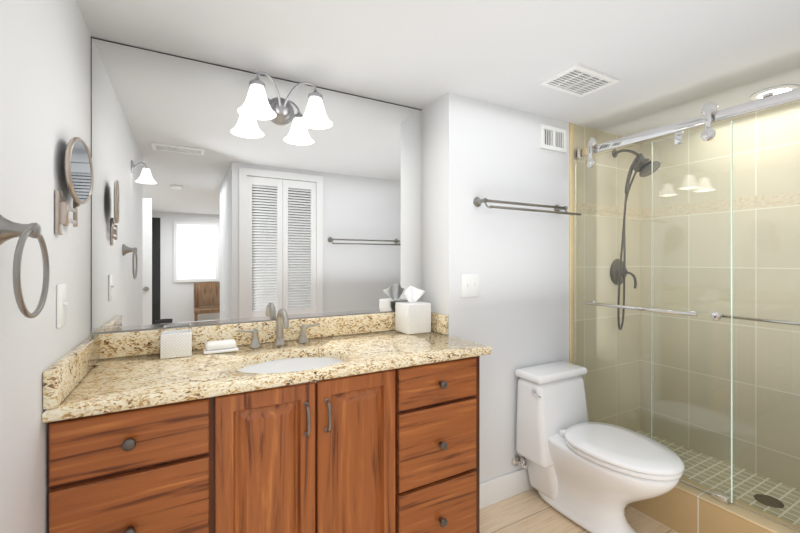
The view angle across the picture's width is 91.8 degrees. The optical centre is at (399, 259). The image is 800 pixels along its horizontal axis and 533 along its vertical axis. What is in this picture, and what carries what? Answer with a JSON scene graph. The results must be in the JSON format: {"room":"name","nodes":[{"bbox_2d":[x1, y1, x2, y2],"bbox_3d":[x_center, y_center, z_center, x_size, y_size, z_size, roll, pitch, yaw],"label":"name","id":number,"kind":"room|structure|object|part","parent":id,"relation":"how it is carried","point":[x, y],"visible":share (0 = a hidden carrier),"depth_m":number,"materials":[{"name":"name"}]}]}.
{"room":"bathroom","nodes":[
{"label":"bathroom","id":0,"kind":"room"},
{"bbox_2d":[0,0,90,532],"bbox_3d":[-0.753,0.231,0.616,0.100,2.130,2.045,0,0,-29],"label":"wall","id":1,"kind":"structure","parent":0,"point":[45,45],"depth_m":0.92,"materials":[{"name":"white paint"}]},
{"bbox_2d":[0,214,49,317],"bbox_3d":[-0.720,0.011,0.728,0.066,0.200,0.172,0,0,-29],"label":"towel ring","id":2,"kind":"object","parent":1,"relation":"attached to","point":[9,230],"visible":1,"depth_m":0.71,"materials":[{"name":"silver metal"}]},
{"bbox_2d":[57,283,67,327],"bbox_3d":[-0.951,0.128,1.097,0.017,0.120,0.075,0,0,-29],"label":"switch plate","id":3,"kind":"object","parent":1,"relation":"attached to","point":[61,288],"visible":1,"depth_m":1.08,"materials":[{"name":"white plastic"}]},
{"bbox_2d":[55,137,93,234],"bbox_3d":[-0.960,-0.215,1.144,0.035,0.293,0.208,0,0,-23],"label":"makeup mirror","id":4,"kind":"object","parent":1,"relation":"attached to","point":[78,166],"depth_m":1.11,"materials":[{"name":"silver metal"}]},
{"bbox_3d":[-0.938,-0.129,1.065,0.009,0.120,0.044,0,0,-29],"label":"plate","id":5,"kind":"part","parent":4,"relation":"part of","materials":[{"name":"silver metal"}]},
{"bbox_3d":[-0.950,-0.146,1.118,0.008,0.010,0.105,0,0,-29],"label":"arm","id":6,"kind":"part","parent":4,"relation":"part of","materials":[{"name":"silver metal"}]},
{"bbox_3d":[-0.950,-0.112,1.118,0.008,0.010,0.105,0,0,-29],"label":"arm","id":7,"kind":"part","parent":4,"relation":"part of","materials":[{"name":"silver metal"}]},
{"bbox_2d":[91,37,416,333],"bbox_3d":[-0.541,0.231,1.843,1.456,2.130,0.100,0,0,-29],"label":"wall","id":8,"kind":"structure","parent":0,"point":[94,37],"depth_m":1.67,"materials":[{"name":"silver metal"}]},
{"bbox_2d":[91,312,394,358],"bbox_3d":[-0.511,0.324,1.789,1.453,0.094,0.020,0,0,-29],"label":"backsplash","id":9,"kind":"structure","parent":8,"relation":"attached to","point":[143,342],"depth_m":1.69,"materials":[{"name":"stone"}]},
{"bbox_2d":[91,37,421,332],"bbox_3d":[-0.515,-0.279,1.794,1.452,1.101,0.010,0,0,-29],"label":"mirror","id":10,"kind":"object","parent":8,"relation":"attached to","point":[203,212],"visible":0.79,"depth_m":1.69,"materials":[{"name":"clear glass"}]},
{"bbox_2d":[237,72,332,128],"bbox_3d":[-0.495,-0.693,1.678,0.396,0.184,0.219,0,0,-29],"label":"sconce","id":11,"kind":"object","parent":10,"relation":"attached to","point":[256,105],"visible":1,"depth_m":1.67,"materials":[{"name":"white glass"}]},
{"bbox_3d":[-0.586,-0.656,1.590,0.152,0.111,0.152,0,0,-29],"label":"lamp shade","id":12,"kind":"part","parent":11,"relation":"part of","materials":[{"name":"white glass"}]},
{"bbox_3d":[-0.562,-0.733,1.664,0.125,0.103,0.120,0,0,-29],"label":"arm","id":13,"kind":"part","parent":11,"relation":"part of","materials":[{"name":"grey metal"}]},
{"bbox_3d":[-0.448,-0.733,1.727,0.125,0.103,0.120,0,0,-29],"label":"arm","id":14,"kind":"part","parent":11,"relation":"part of","materials":[{"name":"grey metal"}]},
{"bbox_3d":[-0.372,-0.656,1.708,0.152,0.111,0.152,0,0,-29],"label":"lamp shade","id":15,"kind":"part","parent":11,"relation":"part of","materials":[{"name":"white glass"}]},
{"bbox_2d":[76,0,799,136],"bbox_3d":[1.489,-0.859,-0.444,3.620,0.050,6.585,0,0,-29],"label":"ceiling","id":16,"kind":"structure","parent":0,"point":[670,59],"depth_m":1.51,"materials":[{"name":"white paint"}]},
{"bbox_2d":[540,63,619,96],"bbox_3d":[0.835,-0.828,1.801,0.300,0.011,0.200,0,0,-29],"label":"ceiling vent","id":17,"kind":"object","parent":16,"relation":"in","point":[579,80],"visible":1,"depth_m":1.79,"materials":[{"name":"white plastic"}]},
{"bbox_3d":[0.713,-0.828,1.734,0.022,0.011,0.156,0,0,-29],"label":"frame","id":18,"kind":"part","parent":17,"relation":"part of","materials":[{"name":"white plastic"}]},
{"bbox_3d":[0.791,-0.828,1.879,0.300,0.011,0.022,0,0,-29],"label":"frame","id":19,"kind":"part","parent":17,"relation":"part of","materials":[{"name":"white plastic"}]},
{"bbox_3d":[0.877,-0.828,1.723,0.300,0.011,0.022,0,0,-29],"label":"frame","id":20,"kind":"part","parent":17,"relation":"part of","materials":[{"name":"white plastic"}]},
{"bbox_3d":[0.956,-0.828,1.868,0.022,0.011,0.156,0,0,-29],"label":"frame","id":21,"kind":"part","parent":17,"relation":"part of","materials":[{"name":"white plastic"}]},
{"bbox_2d":[750,84,799,99],"bbox_3d":[1.861,-0.829,1.927,0.180,0.009,0.180,0,0,-29],"label":"recessed light","id":22,"kind":"object","parent":16,"relation":"in","point":[754,96],"visible":0.62,"depth_m":1.87,"materials":[{"name":"white"}]},
{"bbox_2d":[422,92,568,482],"bbox_3d":[0.492,0.231,2.410,0.902,2.130,0.604,0,0,-29],"label":"wall","id":23,"kind":"structure","parent":0,"point":[472,148],"depth_m":2.10,"materials":[{"name":"white paint"}]},
{"bbox_2d":[461,273,479,296],"bbox_3d":[0.365,0.130,1.985,0.118,0.120,0.017,0,0,-29],"label":"switch plate","id":24,"kind":"object","parent":23,"relation":"attached to","point":[470,283],"visible":1,"depth_m":1.99,"materials":[{"name":"white plastic"}]},
{"bbox_2d":[480,468,532,508],"bbox_3d":[0.642,1.231,2.139,0.900,0.130,0.014,0,0,-29],"label":"baseboard","id":25,"kind":"structure","parent":23,"relation":"attached to","point":[503,487],"depth_m":2.09,"materials":[{"name":"white wood"}]},
{"bbox_2d":[512,455,528,468],"bbox_3d":[0.660,1.101,2.113,0.060,0.080,0.077,0,0,-29],"label":"supply valve","id":26,"kind":"object","parent":23,"relation":"attached to","point":[516,459],"visible":1,"depth_m":2.12,"materials":[{"name":"silver metal"}]},
{"bbox_2d":[473,197,580,215],"bbox_3d":[0.709,-0.290,2.111,0.684,0.073,0.128,0,0,-29],"label":"towel rail","id":27,"kind":"object","parent":23,"relation":"attached to","point":[477,201],"visible":1,"depth_m":2.04,"materials":[{"name":"silver metal"}]},
{"bbox_2d":[540,124,565,152],"bbox_3d":[0.905,-0.714,2.285,0.215,0.135,0.011,0,0,-29],"label":"wall vent grille","id":28,"kind":"object","parent":23,"relation":"attached to","point":[551,138],"depth_m":2.28,"materials":[{"name":"white metal"}]},
{"bbox_2d":[569,123,573,363],"bbox_3d":[1.047,0.232,2.364,0.034,2.129,0.010,0,0,-29],"label":"trim","id":29,"kind":"structure","parent":23,"relation":"attached to","point":[571,125],"depth_m":2.36,"materials":[{"name":"beige"}]},
{"bbox_2d":[575,88,799,167],"bbox_3d":[1.445,-0.631,1.721,0.046,0.180,1.520,0,0,-29],"label":"header","id":30,"kind":"object","parent":23,"relation":"attached to","point":[710,115],"depth_m":1.78,"materials":[{"name":"silver metal"}]},
{"bbox_2d":[480,488,676,532],"bbox_3d":[1.175,1.321,-0.765,2.760,0.050,6.325,0,0,-29],"label":"floor","id":31,"kind":"structure","parent":0,"point":[525,512],"depth_m":1.93,"materials":[{"name":"brown wood"}]},
{"bbox_2d":[42,312,491,532],"bbox_3d":[-0.376,0.787,1.544,1.453,1.019,0.580,0,0,-29],"label":"vanity","id":32,"kind":"object","parent":31,"relation":"on","point":[365,425],"visible":0.98,"depth_m":1.30,"materials":[{"name":"brown wood"}]},
{"bbox_3d":[-0.729,0.495,1.043,0.033,0.033,0.032,0,0,-29],"label":"knob","id":33,"kind":"part","parent":32,"relation":"part of","materials":[{"name":"grey metal"}]},
{"bbox_3d":[-0.731,0.737,1.072,0.364,0.295,0.020,0,0,-29],"label":"drawer","id":34,"kind":"part","parent":32,"relation":"part of","materials":[{"name":"brown wood"}]},
{"bbox_3d":[-0.731,0.495,1.072,0.364,0.158,0.020,0,0,-29],"label":"drawer","id":35,"kind":"part","parent":32,"relation":"part of","materials":[{"name":"brown wood"}]},
{"bbox_3d":[-0.729,0.737,1.043,0.033,0.033,0.032,0,0,-29],"label":"knob","id":36,"kind":"part","parent":32,"relation":"part of","materials":[{"name":"grey metal"}]},
{"bbox_3d":[-0.424,0.798,1.241,0.306,0.767,0.020,0,0,-29],"label":"door","id":37,"kind":"part","parent":32,"relation":"part of","materials":[{"name":"brown wood"}]},
{"bbox_2d":[42,330,491,422],"bbox_3d":[-0.380,0.388,1.551,1.453,0.033,0.564,0,0,-29],"label":"countertop","id":38,"kind":"structure","parent":32,"relation":"on","point":[117,384],"depth_m":1.34,"materials":[{"name":"stone"}]},
{"bbox_2d":[160,329,191,358],"bbox_3d":[-0.868,0.325,1.506,0.104,0.091,0.096,0,0,-29],"label":"box","id":39,"kind":"object","parent":38,"relation":"on","point":[173,343],"visible":1,"depth_m":1.47,"materials":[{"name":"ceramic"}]},
{"bbox_2d":[203,339,238,354],"bbox_3d":[-0.728,0.351,1.575,0.128,0.039,0.082,0,0,-29],"label":"soap dish","id":40,"kind":"object","parent":38,"relation":"on","point":[220,346],"visible":1,"depth_m":1.55,"materials":[{"name":"white ceramic"}]},
{"bbox_3d":[-0.728,0.365,1.575,0.128,0.011,0.082,0,0,-29],"label":"dish","id":41,"kind":"part","parent":40,"relation":"part of","materials":[{"name":"white ceramic"}]},
{"bbox_2d":[236,308,319,347],"bbox_3d":[-0.499,0.289,1.647,0.355,0.164,0.163,0,0,-29],"label":"faucet","id":42,"kind":"object","parent":38,"relation":"on","point":[282,321],"visible":1,"depth_m":1.68,"materials":[{"name":"silver metal"}]},
{"bbox_3d":[-0.646,0.301,1.627,0.077,0.020,0.016,0,0,-29],"label":"lever","id":43,"kind":"part","parent":42,"relation":"part of","materials":[{"name":"silver metal"}]},
{"bbox_3d":[-0.497,0.277,1.644,0.030,0.140,0.155,0,0,-29],"label":"spout","id":44,"kind":"part","parent":42,"relation":"part of","materials":[{"name":"silver metal"}]},
{"bbox_3d":[-0.403,0.301,1.761,0.077,0.020,0.016,0,0,-29],"label":"lever","id":45,"kind":"part","parent":42,"relation":"part of","materials":[{"name":"silver metal"}]},
{"bbox_2d":[395,286,430,334],"bbox_3d":[0.067,0.252,2.005,0.138,0.237,0.138,0,0,-29],"label":"tissue box","id":46,"kind":"object","parent":38,"relation":"on","point":[412,316],"visible":1,"depth_m":1.96,"materials":[{"name":"ceramic"}]},
{"bbox_3d":[-0.304,0.531,1.274,0.011,0.110,0.038,0,0,-29],"label":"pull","id":47,"kind":"part","parent":32,"relation":"part of","materials":[{"name":"silver metal"}]},
{"bbox_3d":[-0.241,0.531,1.309,0.011,0.110,0.038,0,0,-29],"label":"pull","id":48,"kind":"part","parent":32,"relation":"part of","materials":[{"name":"silver metal"}]},
{"bbox_3d":[-0.152,0.798,1.391,0.299,0.767,0.020,0,0,-29],"label":"door","id":49,"kind":"part","parent":32,"relation":"part of","materials":[{"name":"brown wood"}]},
{"bbox_3d":[0.158,1.040,1.562,0.375,0.282,0.020,0,0,-29],"label":"drawer","id":50,"kind":"part","parent":32,"relation":"part of","materials":[{"name":"brown wood"}]},
{"bbox_3d":[0.158,0.737,1.562,0.375,0.295,0.020,0,0,-29],"label":"drawer","id":51,"kind":"part","parent":32,"relation":"part of","materials":[{"name":"brown wood"}]},
{"bbox_3d":[0.158,0.495,1.562,0.375,0.158,0.020,0,0,-29],"label":"drawer","id":52,"kind":"part","parent":32,"relation":"part of","materials":[{"name":"brown wood"}]},
{"bbox_3d":[0.170,0.495,1.539,0.033,0.033,0.032,0,0,-29],"label":"knob","id":53,"kind":"part","parent":32,"relation":"part of","materials":[{"name":"grey metal"}]},
{"bbox_3d":[0.170,1.040,1.539,0.033,0.033,0.032,0,0,-29],"label":"knob","id":54,"kind":"part","parent":32,"relation":"part of","materials":[{"name":"grey metal"}]},
{"bbox_3d":[0.170,0.737,1.539,0.033,0.033,0.032,0,0,-29],"label":"knob","id":55,"kind":"part","parent":32,"relation":"part of","materials":[{"name":"grey metal"}]},
{"bbox_2d":[515,361,684,532],"bbox_3d":[0.964,0.946,1.897,0.409,0.697,0.732,0,0,-29],"label":"toilet","id":56,"kind":"object","parent":31,"relation":"on","point":[588,472],"visible":1,"depth_m":1.89,"materials":[{"name":"white ceramic"}]},
{"bbox_3d":[0.844,0.851,2.125,0.397,0.421,0.211,0,0,-29],"label":"tank","id":57,"kind":"part","parent":56,"relation":"part of","materials":[{"name":"white ceramic"}]},
{"bbox_3d":[0.971,1.098,1.896,0.364,0.394,0.695,0,0,-29],"label":"bowl","id":58,"kind":"part","parent":56,"relation":"part of","materials":[{"name":"white ceramic"}]},
{"bbox_3d":[1.026,0.889,1.796,0.376,0.022,0.484,0,0,-29],"label":"seat","id":59,"kind":"part","parent":56,"relation":"part of","materials":[{"name":"white ceramic"}]},
{"bbox_3d":[1.027,0.861,1.794,0.386,0.030,0.492,0,0,-29],"label":"lid","id":60,"kind":"part","parent":56,"relation":"part of","materials":[{"name":"white ceramic"}]},
{"bbox_2d":[628,487,771,532],"bbox_3d":[1.450,1.216,1.725,0.125,0.260,1.521,0,0,-29],"label":"curb","id":61,"kind":"object","parent":31,"relation":"on","point":[676,509],"visible":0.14,"depth_m":1.79,"materials":[{"name":"tile"}]},
{"bbox_2d":[675,480,799,532],"bbox_3d":[1.450,1.080,1.725,0.129,0.012,1.519,0,0,-29],"label":"curb","id":62,"kind":"object","parent":61,"relation":"on","point":[763,522],"visible":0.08,"depth_m":1.65,"materials":[{"name":"stone"}]},
{"bbox_2d":[576,121,732,502],"bbox_3d":[1.266,0.227,2.035,0.010,1.672,0.776,0,0,-29],"label":"glass","id":63,"kind":"object","parent":62,"relation":"on","point":[654,227],"depth_m":1.93,"materials":[{"name":"clear glass"}]},
{"bbox_2d":[582,300,721,319],"bbox_3d":[1.250,0.251,1.996,0.056,0.038,0.659,0,0,-29],"label":"rail","id":64,"kind":"object","parent":63,"relation":"attached to","point":[714,315],"depth_m":1.92,"materials":[{"name":"silver metal"}]},
{"bbox_2d":[711,492,729,503],"bbox_3d":[1.446,1.063,1.738,0.060,0.022,0.060,0,0,-29],"label":"block","id":65,"kind":"object","parent":62,"relation":"on","point":[720,498],"depth_m":1.72,"materials":[{"name":"silver metal"}]},
{"bbox_2d":[733,105,799,531],"bbox_3d":[1.565,0.231,1.542,0.010,1.680,1.066,0,0,-29],"label":"glass panel","id":66,"kind":"object","parent":62,"relation":"on","point":[766,147],"visible":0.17,"depth_m":1.61,"materials":[{"name":"clear glass"}]},
{"bbox_3d":[1.566,0.231,1.540,0.009,1.680,1.063,0,0,-29],"label":"glass pane","id":67,"kind":"part","parent":66,"relation":"part of","materials":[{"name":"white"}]},
{"bbox_2d":[574,124,640,364],"bbox_3d":[1.262,0.231,2.834,0.855,2.130,0.604,0,0,-29],"label":"wall","id":68,"kind":"structure","parent":0,"point":[582,134],"depth_m":2.41,"materials":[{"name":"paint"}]},
{"bbox_2d":[641,100,799,143],"bbox_3d":[2.129,0.231,2.042,0.100,2.130,1.621,0,0,-29],"label":"wall","id":69,"kind":"structure","parent":0,"point":[796,103],"depth_m":2.21,"materials":[{"name":"tile"}]}
]}

